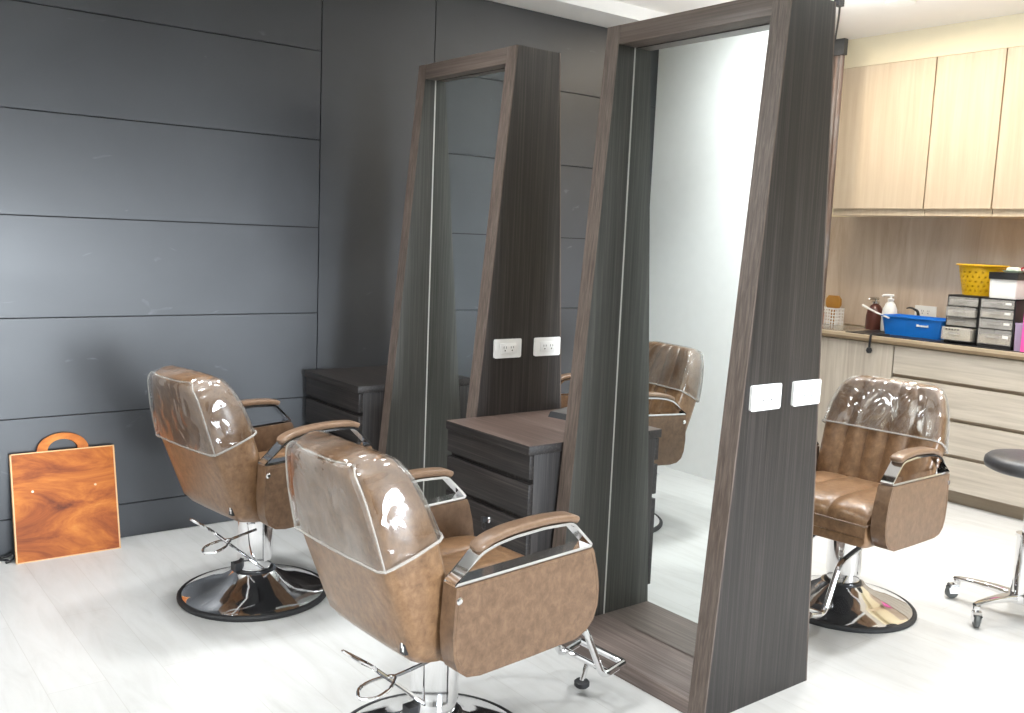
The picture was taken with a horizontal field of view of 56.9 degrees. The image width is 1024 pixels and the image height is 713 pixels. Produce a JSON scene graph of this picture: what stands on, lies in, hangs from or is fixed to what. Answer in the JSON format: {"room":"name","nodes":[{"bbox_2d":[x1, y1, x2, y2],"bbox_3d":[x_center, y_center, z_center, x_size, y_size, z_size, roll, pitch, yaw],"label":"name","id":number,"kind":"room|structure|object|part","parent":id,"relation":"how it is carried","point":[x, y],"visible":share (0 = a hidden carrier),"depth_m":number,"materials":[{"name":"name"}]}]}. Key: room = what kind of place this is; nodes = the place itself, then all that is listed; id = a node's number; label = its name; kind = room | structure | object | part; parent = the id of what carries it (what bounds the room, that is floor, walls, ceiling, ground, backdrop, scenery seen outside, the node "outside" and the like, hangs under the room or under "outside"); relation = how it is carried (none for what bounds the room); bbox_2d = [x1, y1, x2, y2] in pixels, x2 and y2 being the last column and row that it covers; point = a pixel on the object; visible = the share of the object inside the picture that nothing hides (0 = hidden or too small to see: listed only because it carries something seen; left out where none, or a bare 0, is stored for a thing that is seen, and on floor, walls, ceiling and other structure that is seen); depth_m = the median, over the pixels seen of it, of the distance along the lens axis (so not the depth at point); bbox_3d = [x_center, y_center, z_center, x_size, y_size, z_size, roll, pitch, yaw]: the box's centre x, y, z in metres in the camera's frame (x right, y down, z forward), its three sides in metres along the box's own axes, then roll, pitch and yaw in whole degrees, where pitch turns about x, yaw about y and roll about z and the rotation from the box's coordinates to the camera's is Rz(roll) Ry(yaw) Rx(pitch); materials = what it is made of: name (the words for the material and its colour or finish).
{"room":"salon","nodes":[
{"label":"salon","id":0,"kind":"room"},
{"bbox_2d":[0,0,607,555],"bbox_3d":[-0.270,-0.668,5.566,6.040,2.900,0.100,-3,9,-38],"label":"wall","id":1,"kind":"structure","parent":0,"point":[217,188],"depth_m":4.55,"materials":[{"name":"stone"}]},
{"bbox_2d":[488,0,668,27],"bbox_3d":[-0.913,-2.062,4.658,8.040,0.180,0.384,-3,9,-38],"label":"trim","id":2,"kind":"structure","parent":1,"relation":"attached to","point":[603,13],"depth_m":5.61,"materials":[{"name":"paint"}]},
{"bbox_2d":[0,502,1023,712],"bbox_3d":[1.034,1.302,2.391,8.040,0.100,7.146,-3,9,-38],"label":"floor","id":3,"kind":"structure","parent":0,"point":[107,631],"depth_m":3.42,"materials":[{"name":"tile"}]},
{"bbox_2d":[0,553,14,563],"bbox_3d":[-2.240,0.881,4.149,0.131,0.025,0.080,4,7,11],"label":"power cord","id":4,"kind":"object","parent":3,"relation":"on","point":[13,554],"visible":0.94,"depth_m":4.14,"materials":[{"name":"black plastic"}]},
{"bbox_2d":[9,433,120,564],"bbox_3d":[-2.008,0.620,4.253,0.434,0.546,0.136,-3,9,-37],"label":"wooden board","id":5,"kind":"object","parent":3,"relation":"on","point":[65,501],"visible":1,"depth_m":4.24,"materials":[{"name":"brown wood"}]},
{"bbox_3d":[-2.029,0.383,4.264,0.216,0.078,0.018,-3,-3,-37],"label":"handle","id":6,"kind":"part","parent":5,"relation":"part of","materials":[{"name":"brown wood"}]},
{"bbox_2d":[147,365,371,621],"bbox_3d":[-0.912,0.493,3.910,0.698,0.963,1.121,9,10,44],"label":"chair","id":7,"kind":"object","parent":3,"relation":"on","point":[233,466],"visible":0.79,"depth_m":3.56,"materials":[{"name":"brown leather"}]},
{"bbox_3d":[-1.157,0.330,3.591,0.508,0.572,0.304,9,10,44],"label":"backrest","id":8,"kind":"part","parent":7,"relation":"part of","materials":[{"name":"brown leather"}]},
{"bbox_3d":[-1.108,0.718,3.694,0.086,0.065,0.221,9,10,44],"label":"tilt lever","id":9,"kind":"part","parent":7,"relation":"part of","materials":[{"name":"silver metal"}]},
{"bbox_3d":[-0.934,0.507,3.852,0.494,0.169,0.475,9,10,44],"label":"seat","id":10,"kind":"part","parent":7,"relation":"part of","materials":[{"name":"brown leather"}]},
{"bbox_3d":[-1.150,0.430,4.030,0.056,0.264,0.513,9,10,44],"label":"arm panel","id":11,"kind":"part","parent":7,"relation":"part of","materials":[{"name":"brown leather"}]},
{"bbox_3d":[-0.741,0.497,3.635,0.056,0.264,0.513,9,10,44],"label":"arm panel","id":12,"kind":"part","parent":7,"relation":"part of","materials":[{"name":"brown leather"}]},
{"bbox_2d":[305,365,386,450],"bbox_3d":[-0.636,0.470,4.969,0.748,0.765,0.575,-3,9,-38],"label":"chest","id":13,"kind":"object","parent":3,"relation":"on","point":[356,394],"visible":0.15,"depth_m":4.66,"materials":[{"name":"black wood"}]},
{"bbox_3d":[-0.899,0.314,4.739,0.022,0.125,0.567,-3,9,-38],"label":"drawer","id":14,"kind":"part","parent":13,"relation":"part of","materials":[{"name":"black wood"}]},
{"bbox_3d":[-0.893,0.188,4.723,0.022,0.090,0.567,-3,9,-38],"label":"drawer","id":15,"kind":"part","parent":13,"relation":"part of","materials":[{"name":"black wood"}]},
{"bbox_2d":[285,430,625,712],"bbox_3d":[-0.103,0.667,2.798,1.121,0.963,0.666,-4,9,-40],"label":"chair","id":16,"kind":"object","parent":3,"relation":"on","point":[409,570],"visible":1,"depth_m":2.44,"materials":[{"name":"brown leather"}]},
{"bbox_3d":[-0.384,0.498,2.515,0.304,0.572,0.508,-4,10,-40],"label":"backrest","id":17,"kind":"part","parent":16,"relation":"part of","materials":[{"name":"brown leather"}]},
{"bbox_3d":[-0.330,0.887,2.612,0.221,0.065,0.086,-4,10,-40],"label":"tilt lever","id":18,"kind":"part","parent":16,"relation":"part of","materials":[{"name":"silver metal"}]},
{"bbox_3d":[-0.338,0.601,2.952,0.513,0.264,0.056,-4,10,-40],"label":"arm panel","id":19,"kind":"part","parent":16,"relation":"part of","materials":[{"name":"brown leather"}]},
{"bbox_3d":[-0.141,0.679,2.754,0.475,0.169,0.494,-4,10,-40],"label":"seat","id":20,"kind":"part","parent":16,"relation":"part of","materials":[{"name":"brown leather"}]},
{"bbox_3d":[0.032,0.671,2.521,0.513,0.264,0.056,-4,10,-40],"label":"arm panel","id":21,"kind":"part","parent":16,"relation":"part of","materials":[{"name":"brown leather"}]},
{"bbox_3d":[0.243,1.046,3.143,0.042,0.072,0.017,-4,10,-40],"label":"post","id":22,"kind":"part","parent":16,"relation":"part of","materials":[{"name":"silver metal"}]},
{"bbox_2d":[378,45,560,498],"bbox_3d":[-0.185,-0.196,4.348,0.592,2.280,0.764,-3,9,-38],"label":"station","id":23,"kind":"object","parent":3,"relation":"on","point":[476,327],"visible":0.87,"depth_m":4.21,"materials":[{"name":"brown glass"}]},
{"bbox_2d":[423,69,504,498],"bbox_3d":[-0.214,-0.189,4.334,0.008,2.155,0.616,-3,9,-38],"label":"mirror","id":24,"kind":"object","parent":23,"relation":"on","point":[465,108],"depth_m":4.38,"materials":[{"name":"clear glass"}]},
{"bbox_3d":[-0.117,-1.294,4.234,0.244,0.068,0.618,-3,9,-38],"label":"rail","id":25,"kind":"part","parent":23,"relation":"part of","materials":[{"name":"brown wood"}]},
{"bbox_2d":[493,338,521,358],"bbox_3d":[-0.019,-0.035,4.024,0.144,0.082,0.014,-3,9,-38],"label":"outlet","id":26,"kind":"object","parent":23,"relation":"attached to","point":[503,348],"depth_m":4.02,"materials":[{"name":"white plastic"}]},
{"bbox_3d":[0.021,-0.154,4.086,0.583,2.280,0.066,-3,9,-38],"label":"panel","id":27,"kind":"part","parent":23,"relation":"part of","materials":[{"name":"brown wood"}]},
{"bbox_2d":[533,337,560,355],"bbox_3d":[0.154,-0.045,4.157,0.146,0.082,0.014,-3,9,-38],"label":"outlet","id":28,"kind":"object","parent":23,"relation":"attached to","point":[542,346],"depth_m":4.15,"materials":[{"name":"white plastic"}]},
{"bbox_2d":[446,408,565,555],"bbox_3d":[0.174,0.646,3.936,0.768,0.742,0.545,-3,9,-38],"label":"chest","id":29,"kind":"object","parent":3,"relation":"on","point":[507,467],"visible":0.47,"depth_m":3.64,"materials":[{"name":"black wood"}]},
{"bbox_3d":[-0.108,0.766,3.734,0.022,0.368,0.537,-3,9,-38],"label":"drawer","id":30,"kind":"part","parent":29,"relation":"part of","materials":[{"name":"brown wood"}]},
{"bbox_3d":[-0.097,0.502,3.701,0.022,0.125,0.537,-3,9,-38],"label":"drawer","id":31,"kind":"part","parent":29,"relation":"part of","materials":[{"name":"brown wood"}]},
{"bbox_3d":[-0.092,0.376,3.685,0.022,0.090,0.537,-3,9,-38],"label":"drawer","id":32,"kind":"part","parent":29,"relation":"part of","materials":[{"name":"brown wood"}]},
{"bbox_2d":[548,407,566,419],"bbox_3d":[0.245,0.243,4.059,0.110,0.032,0.150,9,9,40],"label":"charger","id":33,"kind":"object","parent":29,"relation":"on","point":[561,413],"visible":0.29,"depth_m":4.03,"materials":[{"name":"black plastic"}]},
{"bbox_3d":[0.249,0.231,4.063,0.096,0.010,0.133,8,9,40],"label":"plate","id":34,"kind":"part","parent":33,"relation":"part of","materials":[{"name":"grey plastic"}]},
{"bbox_2d":[561,373,570,407],"bbox_3d":[0.594,0.404,5.101,0.842,0.963,0.640,-3,9,-35],"label":"chair","id":35,"kind":"object","parent":3,"relation":"on","point":[564,377],"visible":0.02,"depth_m":5.17,"materials":[{"name":"brown leather"}]},
{"bbox_3d":[0.383,0.333,5.292,0.513,0.264,0.056,-3,9,-35],"label":"arm panel","id":36,"kind":"part","parent":35,"relation":"part of","materials":[{"name":"brown leather"}]},
{"bbox_2d":[552,0,835,712],"bbox_3d":[0.625,-0.022,3.308,0.545,2.265,0.804,-3,9,-38],"label":"station","id":37,"kind":"object","parent":3,"relation":"on","point":[688,470],"visible":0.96,"depth_m":3.20,"materials":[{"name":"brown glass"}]},
{"bbox_2d":[603,24,769,656],"bbox_3d":[0.603,-0.016,3.300,0.008,2.140,0.657,-3,9,-38],"label":"mirror","id":38,"kind":"object","parent":37,"relation":"on","point":[693,105],"depth_m":3.33,"materials":[{"name":"clear glass"}]},
{"bbox_3d":[0.675,-1.112,3.182,0.232,0.068,0.659,-3,9,-38],"label":"rail","id":39,"kind":"part","parent":37,"relation":"part of","materials":[{"name":"brown wood"}]},
{"bbox_2d":[749,383,781,411],"bbox_3d":[0.794,0.127,2.958,0.148,0.082,0.014,-3,9,-38],"label":"outlet","id":40,"kind":"object","parent":37,"relation":"attached to","point":[763,397],"depth_m":2.95,"materials":[{"name":"white plastic"}]},
{"bbox_3d":[0.843,0.022,3.030,0.536,2.265,0.066,-3,9,-38],"label":"panel","id":41,"kind":"part","parent":37,"relation":"part of","materials":[{"name":"brown wood"}]},
{"bbox_2d":[791,379,820,406],"bbox_3d":[0.961,0.117,3.087,0.146,0.082,0.014,-3,9,-38],"label":"outlet","id":42,"kind":"object","parent":37,"relation":"attached to","point":[804,392],"depth_m":3.08,"materials":[{"name":"white plastic"}]},
{"bbox_2d":[817,336,896,450],"bbox_3d":[2.314,0.308,6.567,0.560,0.924,0.968,-3,9,-38],"label":"base cabinet","id":43,"kind":"object","parent":3,"relation":"on","point":[842,359],"visible":0.17,"depth_m":6.24,"materials":[{"name":"grey wood"}]},
{"bbox_2d":[809,375,949,633],"bbox_3d":[1.374,0.589,3.892,0.850,0.963,0.671,-4,10,-42],"label":"chair","id":44,"kind":"object","parent":3,"relation":"on","point":[882,480],"visible":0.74,"depth_m":3.85,"materials":[{"name":"brown leather"}]},
{"bbox_3d":[1.150,0.522,4.050,0.513,0.264,0.056,-4,10,-42],"label":"arm panel","id":45,"kind":"part","parent":44,"relation":"part of","materials":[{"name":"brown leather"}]},
{"bbox_3d":[1.325,0.602,3.832,0.475,0.169,0.494,-4,10,-42],"label":"seat","id":46,"kind":"part","parent":44,"relation":"part of","materials":[{"name":"brown leather"}]},
{"bbox_3d":[1.579,0.387,4.027,0.304,0.572,0.508,-4,10,-42],"label":"backrest","id":47,"kind":"part","parent":44,"relation":"part of","materials":[{"name":"brown leather"}]},
{"bbox_3d":[1.531,0.592,3.628,0.513,0.264,0.056,-4,10,-42],"label":"arm panel","id":48,"kind":"part","parent":44,"relation":"part of","materials":[{"name":"brown leather"}]},
{"bbox_2d":[892,345,1023,519],"bbox_3d":[3.070,0.462,5.602,0.560,0.924,1.490,-3,9,-38],"label":"base cabinet","id":49,"kind":"object","parent":3,"relation":"on","point":[985,394],"visible":0.5,"depth_m":5.58,"materials":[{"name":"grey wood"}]},
{"bbox_2d":[822,325,1023,359],"bbox_3d":[2.846,-0.064,5.842,0.592,0.037,2.660,-3,9,-38],"label":"countertop","id":50,"kind":"structure","parent":49,"relation":"on","point":[831,333],"depth_m":5.77,"materials":[{"name":"brown wood"}]},
{"bbox_2d":[823,306,844,324],"bbox_3d":[2.298,-0.294,6.854,0.108,0.126,0.178,-3,9,-38],"label":"caddy basket","id":51,"kind":"object","parent":50,"relation":"on","point":[837,319],"visible":0.52,"depth_m":6.79,"materials":[{"name":"white plastic"}]},
{"bbox_2d":[826,295,841,323],"bbox_3d":[2.321,-0.339,6.827,0.037,0.205,0.125,-3,9,-38],"label":"brush","id":52,"kind":"object","parent":51,"relation":"in","point":[832,301],"visible":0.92,"depth_m":6.81,"materials":[{"name":"orange wood"}]},
{"bbox_2d":[822,323,868,330],"bbox_3d":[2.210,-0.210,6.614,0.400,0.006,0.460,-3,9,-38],"label":"sink","id":53,"kind":"object","parent":50,"relation":"in","point":[824,326],"visible":0.49,"depth_m":6.56,"materials":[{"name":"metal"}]},
{"bbox_2d":[865,297,882,329],"bbox_3d":[2.507,-0.297,6.532,0.120,0.224,0.116,1,7,-10],"label":"pump bottle","id":54,"kind":"object","parent":50,"relation":"on","point":[873,320],"visible":0.91,"depth_m":6.50,"materials":[{"name":"brown plastic"}]},
{"bbox_2d":[866,333,889,352],"bbox_3d":[2.346,-0.085,6.059,0.150,0.133,0.039,2,7,-4],"label":"hook","id":55,"kind":"object","parent":50,"relation":"hanging from","point":[868,349],"visible":1,"depth_m":6.05,"materials":[{"name":"black plastic"}]},
{"bbox_2d":[845,330,1023,352],"bbox_3d":[2.749,-0.100,5.926,0.440,0.005,1.200,-3,9,-38],"label":"mat","id":56,"kind":"object","parent":50,"relation":"on","point":[867,332],"visible":0.44,"depth_m":5.93,"materials":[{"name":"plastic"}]},
{"bbox_2d":[880,294,896,330],"bbox_3d":[2.550,-0.296,6.382,0.101,0.251,0.101,-4,10,-41],"label":"pump bottle","id":57,"kind":"object","parent":56,"relation":"on","point":[890,307],"visible":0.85,"depth_m":6.36,"materials":[{"name":"white plastic"}]},
{"bbox_2d":[880,314,945,339],"bbox_3d":[2.638,-0.193,6.112,0.246,0.124,0.452,-3,9,-38],"label":"plastic tub","id":58,"kind":"object","parent":56,"relation":"on","point":[927,327],"visible":0.81,"depth_m":6.05,"materials":[{"name":"blue plastic"}]},
{"bbox_2d":[862,304,889,318],"bbox_3d":[2.402,-0.298,6.241,0.020,0.077,0.234,-1,8,-26],"label":"brush","id":59,"kind":"object","parent":58,"relation":"in","point":[863,305],"visible":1,"depth_m":6.26,"materials":[{"name":"white plastic"}]},
{"bbox_2d":[906,307,919,315],"bbox_3d":[2.701,-0.245,6.353,0.060,0.172,0.121,-3,9,-38],"label":"handle","id":60,"kind":"object","parent":58,"relation":"in","point":[914,309],"visible":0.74,"depth_m":6.33,"materials":[{"name":"black plastic"}]},
{"bbox_2d":[943,294,988,345],"bbox_3d":[2.765,-0.225,5.742,0.268,0.292,0.195,-3,9,-38],"label":"tower","id":61,"kind":"object","parent":56,"relation":"on","point":[962,316],"visible":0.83,"depth_m":5.72,"materials":[{"name":"black plastic"}]},
{"bbox_2d":[956,263,1009,295],"bbox_3d":[2.878,-0.469,5.797,0.300,0.187,0.300,-3,9,-38],"label":"basket","id":62,"kind":"object","parent":61,"relation":"on","point":[974,278],"visible":0.68,"depth_m":5.71,"materials":[{"name":"plastic"}]},
{"bbox_2d":[976,297,1023,349],"bbox_3d":[2.889,-0.197,5.560,0.218,0.292,0.205,-3,9,-38],"label":"tower","id":63,"kind":"object","parent":56,"relation":"on","point":[998,317],"visible":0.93,"depth_m":5.54,"materials":[{"name":"black plastic"}]},
{"bbox_2d":[989,272,1023,298],"bbox_3d":[2.919,-0.416,5.536,0.215,0.150,0.170,-3,9,-38],"label":"lidded box","id":64,"kind":"object","parent":63,"relation":"on","point":[1004,285],"visible":0.98,"depth_m":5.46,"materials":[{"name":"white plastic"}]},
{"bbox_3d":[2.921,-0.470,5.529,0.215,0.040,0.170,-3,9,-38],"label":"lid","id":65,"kind":"part","parent":64,"relation":"part of","materials":[{"name":"black plastic"}]},
{"bbox_2d":[1002,267,1023,272],"bbox_3d":[2.918,-0.503,5.498,0.080,0.032,0.110,-3,9,-38],"label":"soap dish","id":66,"kind":"object","parent":64,"relation":"on","point":[1009,269],"visible":0.98,"depth_m":5.47,"materials":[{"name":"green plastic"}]},
{"bbox_3d":[2.918,-0.493,5.499,0.080,0.012,0.110,-3,9,-38],"label":"dish","id":67,"kind":"part","parent":66,"relation":"part of","materials":[{"name":"white plastic"}]},
{"bbox_2d":[1014,323,1022,350],"bbox_3d":[2.926,-0.112,5.426,0.094,0.160,0.054,-3,9,-38],"label":"box","id":68,"kind":"object","parent":56,"relation":"on","point":[1018,326],"visible":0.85,"depth_m":5.40,"materials":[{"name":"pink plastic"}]},
{"bbox_2d":[1020,318,1023,351],"bbox_3d":[2.993,-0.177,5.393,0.180,0.302,0.072,-3,9,-38],"label":"box","id":69,"kind":"object","parent":56,"relation":"on","point":[1022,336],"visible":1,"depth_m":5.37,"materials":[{"name":"plastic"}]},
{"bbox_3d":[2.863,0.317,5.416,0.019,0.194,1.486,-3,9,-38],"label":"drawer","id":70,"kind":"part","parent":49,"relation":"part of","materials":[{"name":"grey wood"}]},
{"bbox_3d":[2.871,0.111,5.390,0.019,0.173,1.486,-3,9,-38],"label":"drawer","id":71,"kind":"part","parent":49,"relation":"part of","materials":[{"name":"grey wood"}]},
{"bbox_3d":[2.845,0.749,5.471,0.019,0.194,1.486,-3,9,-38],"label":"drawer","id":72,"kind":"part","parent":49,"relation":"part of","materials":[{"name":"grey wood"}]},
{"bbox_3d":[2.854,0.533,5.444,0.019,0.194,1.486,-3,9,-38],"label":"drawer","id":73,"kind":"part","parent":49,"relation":"part of","materials":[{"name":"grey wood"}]},
{"bbox_2d":[945,449,1023,627],"bbox_3d":[2.124,0.752,3.933,0.566,0.692,0.568,-3,9,-38],"label":"stool","id":74,"kind":"object","parent":3,"relation":"on","point":[1010,462],"visible":1,"depth_m":3.92,"materials":[{"name":"silver metal"}]},
{"bbox_3d":[2.030,0.984,4.074,0.050,0.034,0.245,-4,10,-43],"label":"leg","id":75,"kind":"part","parent":74,"relation":"part of","materials":[{"name":"silver metal"}]},
{"bbox_3d":[1.995,1.005,3.900,0.245,0.034,0.050,-1,8,-25],"label":"leg","id":76,"kind":"part","parent":74,"relation":"part of","materials":[{"name":"silver metal"}]},
{"bbox_3d":[2.157,0.444,3.893,0.386,0.069,0.386,-3,9,-38],"label":"seat","id":77,"kind":"part","parent":74,"relation":"part of","materials":[{"name":"black leather"}]},
{"bbox_2d":[615,0,1023,39],"bbox_3d":[1.274,-1.657,1.862,8.040,0.100,6.762,-3,9,-38],"label":"ceiling","id":78,"kind":"structure","parent":0,"point":[858,18],"depth_m":5.62,"materials":[{"name":"paint"}]},
{"bbox_2d":[822,0,847,323],"bbox_3d":[1.976,-1.127,5.894,0.123,1.911,0.951,4,8,16],"label":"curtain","id":79,"kind":"object","parent":78,"relation":"hanging from","point":[840,45],"visible":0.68,"depth_m":6.22,"materials":[{"name":"brown fabric"}]},
{"bbox_3d":[1.992,-2.045,5.781,0.016,0.062,0.880,5,8,17],"label":"cord","id":80,"kind":"part","parent":79,"relation":"part of","materials":[{"name":"plastic"}]},
{"bbox_2d":[885,0,915,6],"bbox_3d":[2.199,-2.005,5.352,0.164,0.014,0.164,-3,9,-38],"label":"recessed light","id":81,"kind":"object","parent":78,"relation":"in","point":[892,3],"visible":1,"depth_m":5.34,"materials":[{"name":"white plastic"}]},
{"bbox_2d":[825,208,864,326],"bbox_3d":[4.262,-0.362,4.590,0.100,2.910,7.046,-3,9,-38],"label":"wall","id":82,"kind":"structure","parent":0,"point":[832,208],"depth_m":6.88,"materials":[{"name":"beige paint"}]},
{"bbox_2d":[832,57,943,217],"bbox_3d":[2.571,-1.436,6.336,0.340,0.985,0.660,-3,9,-38],"label":"upper cabinet","id":83,"kind":"object","parent":82,"relation":"attached to","point":[886,112],"visible":0.89,"depth_m":6.21,"materials":[{"name":"brown wood"}]},
{"bbox_2d":[824,217,1023,325],"bbox_3d":[2.952,-0.515,6.173,0.020,0.768,2.160,-3,9,-38],"label":"backsplash","id":84,"kind":"structure","parent":82,"relation":"attached to","point":[914,260],"depth_m":6.46,"materials":[{"name":"brown wood"}]},
{"bbox_2d":[914,305,936,316],"bbox_3d":[2.788,-0.301,6.373,0.011,0.080,0.150,-3,9,-38],"label":"wall outlet","id":85,"kind":"object","parent":82,"relation":"attached to","point":[930,311],"visible":0.94,"depth_m":6.36,"materials":[{"name":"white plastic"}]},
{"bbox_2d":[844,13,1023,68],"bbox_3d":[4.276,-1.676,4.119,0.335,0.186,6.420,-3,9,-38],"label":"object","id":86,"kind":"structure","parent":82,"relation":"attached to","point":[1007,31],"depth_m":5.91,"materials":[{"name":"beige paint"}]},
{"bbox_2d":[924,48,1013,218],"bbox_3d":[2.906,-1.368,5.908,0.340,0.985,0.425,-3,9,-38],"label":"upper cabinet","id":87,"kind":"object","parent":82,"relation":"attached to","point":[969,87],"visible":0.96,"depth_m":5.79,"materials":[{"name":"brown wood"}]},
{"bbox_2d":[992,46,1023,218],"bbox_3d":[3.170,-1.314,5.570,0.340,0.985,0.430,-3,9,-38],"label":"upper cabinet","id":88,"kind":"object","parent":82,"relation":"attached to","point":[1008,194],"visible":1,"depth_m":5.58,"materials":[{"name":"brown wood"}]}
]}

